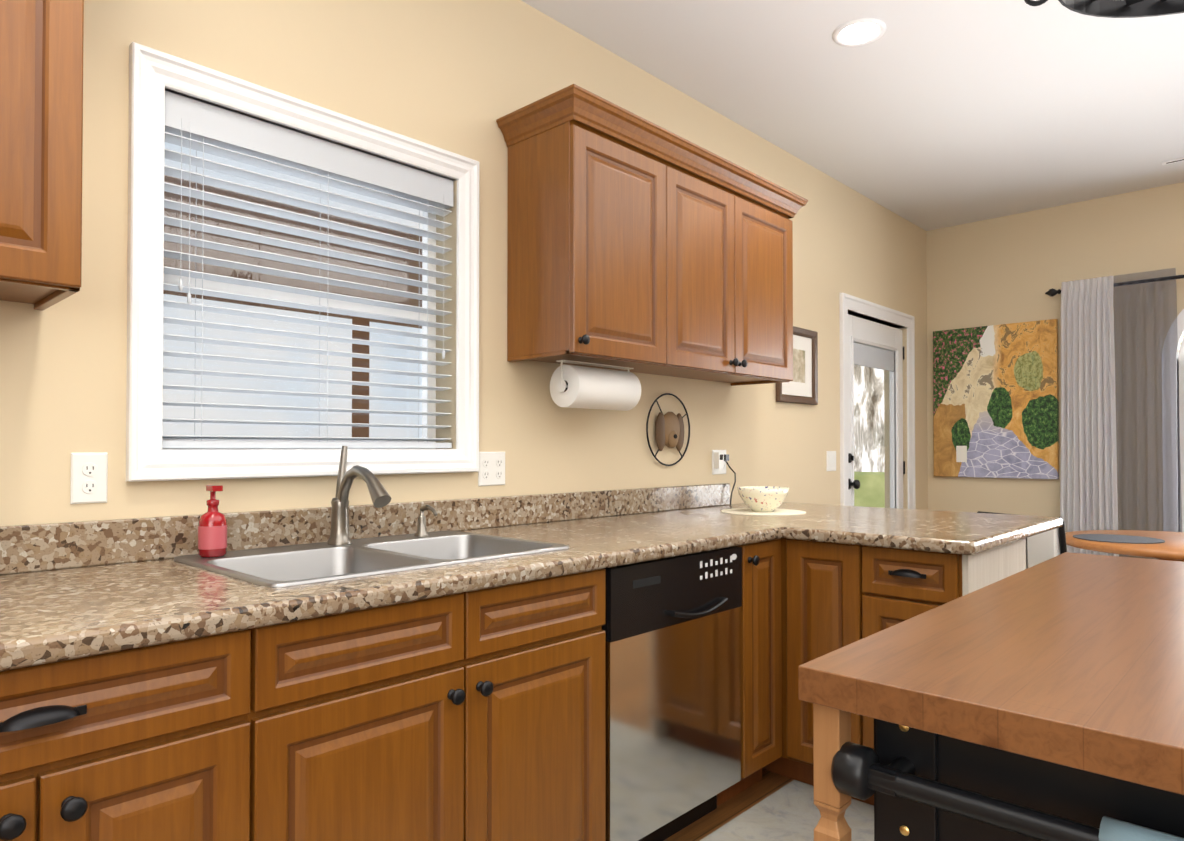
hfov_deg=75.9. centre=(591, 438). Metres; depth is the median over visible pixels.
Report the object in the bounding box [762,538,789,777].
base cabinet
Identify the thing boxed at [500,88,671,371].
upper cabinet
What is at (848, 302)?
door frame
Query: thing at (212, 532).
soap bottle
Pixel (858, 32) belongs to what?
recessed light
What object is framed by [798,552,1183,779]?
island countertop
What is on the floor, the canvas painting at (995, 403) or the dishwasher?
the dishwasher
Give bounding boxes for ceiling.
[521,0,1183,230]
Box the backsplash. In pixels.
[0,483,729,574]
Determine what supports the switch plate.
attached to the wall at (458, 76)
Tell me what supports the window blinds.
attached to the window at (153, 74)
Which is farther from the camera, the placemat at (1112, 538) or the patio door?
the patio door
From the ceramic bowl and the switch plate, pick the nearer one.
the ceramic bowl
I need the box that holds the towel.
[1099,816,1183,840]
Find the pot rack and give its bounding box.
[1024,0,1183,17]
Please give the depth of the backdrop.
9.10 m
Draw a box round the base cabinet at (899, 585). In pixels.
[862,538,1027,804]
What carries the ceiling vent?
in the ceiling
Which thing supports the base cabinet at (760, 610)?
on the floor
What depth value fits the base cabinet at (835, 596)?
2.56 m
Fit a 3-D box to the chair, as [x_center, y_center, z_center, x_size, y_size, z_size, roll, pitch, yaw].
[2.046,0.775,3.361,0.485,0.893,0.440,0,-1,-22]
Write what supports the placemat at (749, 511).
on the countertop at (274, 567)
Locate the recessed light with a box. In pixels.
[832,18,885,46]
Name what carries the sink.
in the countertop at (274, 567)
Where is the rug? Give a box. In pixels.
[700,780,873,840]
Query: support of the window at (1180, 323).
in the wall at (1014, 268)
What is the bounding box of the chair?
[977,511,1066,567]
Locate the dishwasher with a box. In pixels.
[602,546,741,840]
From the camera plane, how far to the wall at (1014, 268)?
5.13 m
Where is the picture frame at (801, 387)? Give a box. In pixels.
[776,326,817,404]
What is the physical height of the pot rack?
0.774 m
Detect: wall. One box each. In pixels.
[0,0,927,573]
[926,182,1183,516]
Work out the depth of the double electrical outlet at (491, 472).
2.59 m
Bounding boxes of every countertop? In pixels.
[0,446,1062,670]
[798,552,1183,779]
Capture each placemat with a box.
[721,508,805,515]
[1073,534,1164,543]
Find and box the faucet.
[327,446,436,544]
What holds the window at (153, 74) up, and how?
in the wall at (458, 76)
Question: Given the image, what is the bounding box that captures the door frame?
[839,292,915,508]
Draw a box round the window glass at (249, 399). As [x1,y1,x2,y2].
[162,142,421,437]
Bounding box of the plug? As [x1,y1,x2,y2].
[712,450,735,504]
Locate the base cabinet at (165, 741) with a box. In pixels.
[0,626,263,840]
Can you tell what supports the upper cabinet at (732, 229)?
attached to the wall at (458, 76)
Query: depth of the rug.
2.39 m
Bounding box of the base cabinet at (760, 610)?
[580,539,781,805]
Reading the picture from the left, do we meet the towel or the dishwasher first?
the dishwasher
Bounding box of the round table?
[1065,530,1183,561]
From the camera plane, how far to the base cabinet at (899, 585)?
2.37 m
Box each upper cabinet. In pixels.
[0,0,83,310]
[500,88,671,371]
[612,136,795,385]
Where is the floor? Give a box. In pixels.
[664,769,873,840]
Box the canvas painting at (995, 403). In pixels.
[933,319,1058,478]
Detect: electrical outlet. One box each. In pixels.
[70,453,107,503]
[478,452,504,485]
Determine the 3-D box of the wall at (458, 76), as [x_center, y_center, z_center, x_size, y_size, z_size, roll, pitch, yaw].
[-0.645,0.318,2.394,0.160,3.780,9.210,-1,-1,43]
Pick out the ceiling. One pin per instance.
(927, 115)
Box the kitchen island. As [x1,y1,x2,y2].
[798,688,1183,840]
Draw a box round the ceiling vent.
[1161,157,1183,164]
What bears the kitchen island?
on the floor
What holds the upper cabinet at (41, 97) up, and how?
attached to the wall at (458, 76)
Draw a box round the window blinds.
[162,91,452,447]
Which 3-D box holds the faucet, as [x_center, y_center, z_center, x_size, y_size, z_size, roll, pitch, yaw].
[-0.533,0.153,2.115,0.266,0.270,0.320,-1,-1,43]
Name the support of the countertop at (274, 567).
on the base cabinet at (760, 610)
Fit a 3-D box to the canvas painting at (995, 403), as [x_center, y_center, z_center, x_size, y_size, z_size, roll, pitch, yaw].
[2.774,-0.259,5.258,0.785,1.053,0.038,-1,-1,43]
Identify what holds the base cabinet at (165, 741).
on the floor
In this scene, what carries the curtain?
attached to the wall at (1014, 268)
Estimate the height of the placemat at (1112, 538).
0.004 m
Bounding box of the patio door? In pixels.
[848,314,904,508]
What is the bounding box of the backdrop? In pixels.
[854,364,884,507]
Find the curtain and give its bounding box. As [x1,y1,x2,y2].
[1045,268,1183,559]
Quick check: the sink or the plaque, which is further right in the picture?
the plaque
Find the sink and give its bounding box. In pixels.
[174,531,568,587]
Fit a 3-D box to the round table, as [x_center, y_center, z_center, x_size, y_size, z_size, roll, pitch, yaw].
[2.659,0.842,3.457,0.900,0.760,0.900,-1,-1,43]
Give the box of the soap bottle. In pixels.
[198,485,226,557]
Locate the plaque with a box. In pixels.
[646,393,689,465]
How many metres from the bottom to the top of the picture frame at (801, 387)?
0.414 m
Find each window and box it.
[126,42,478,481]
[1177,309,1183,531]
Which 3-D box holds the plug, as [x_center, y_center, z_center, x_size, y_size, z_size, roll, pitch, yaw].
[0.629,0.181,3.591,0.053,0.259,0.139,-1,-1,43]
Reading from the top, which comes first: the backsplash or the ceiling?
the ceiling
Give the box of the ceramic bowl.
[737,486,788,511]
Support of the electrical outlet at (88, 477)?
attached to the wall at (458, 76)
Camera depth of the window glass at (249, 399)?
3.31 m
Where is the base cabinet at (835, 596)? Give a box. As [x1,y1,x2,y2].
[786,539,865,802]
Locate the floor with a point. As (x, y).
(732, 808)
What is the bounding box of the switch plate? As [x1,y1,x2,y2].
[826,451,835,470]

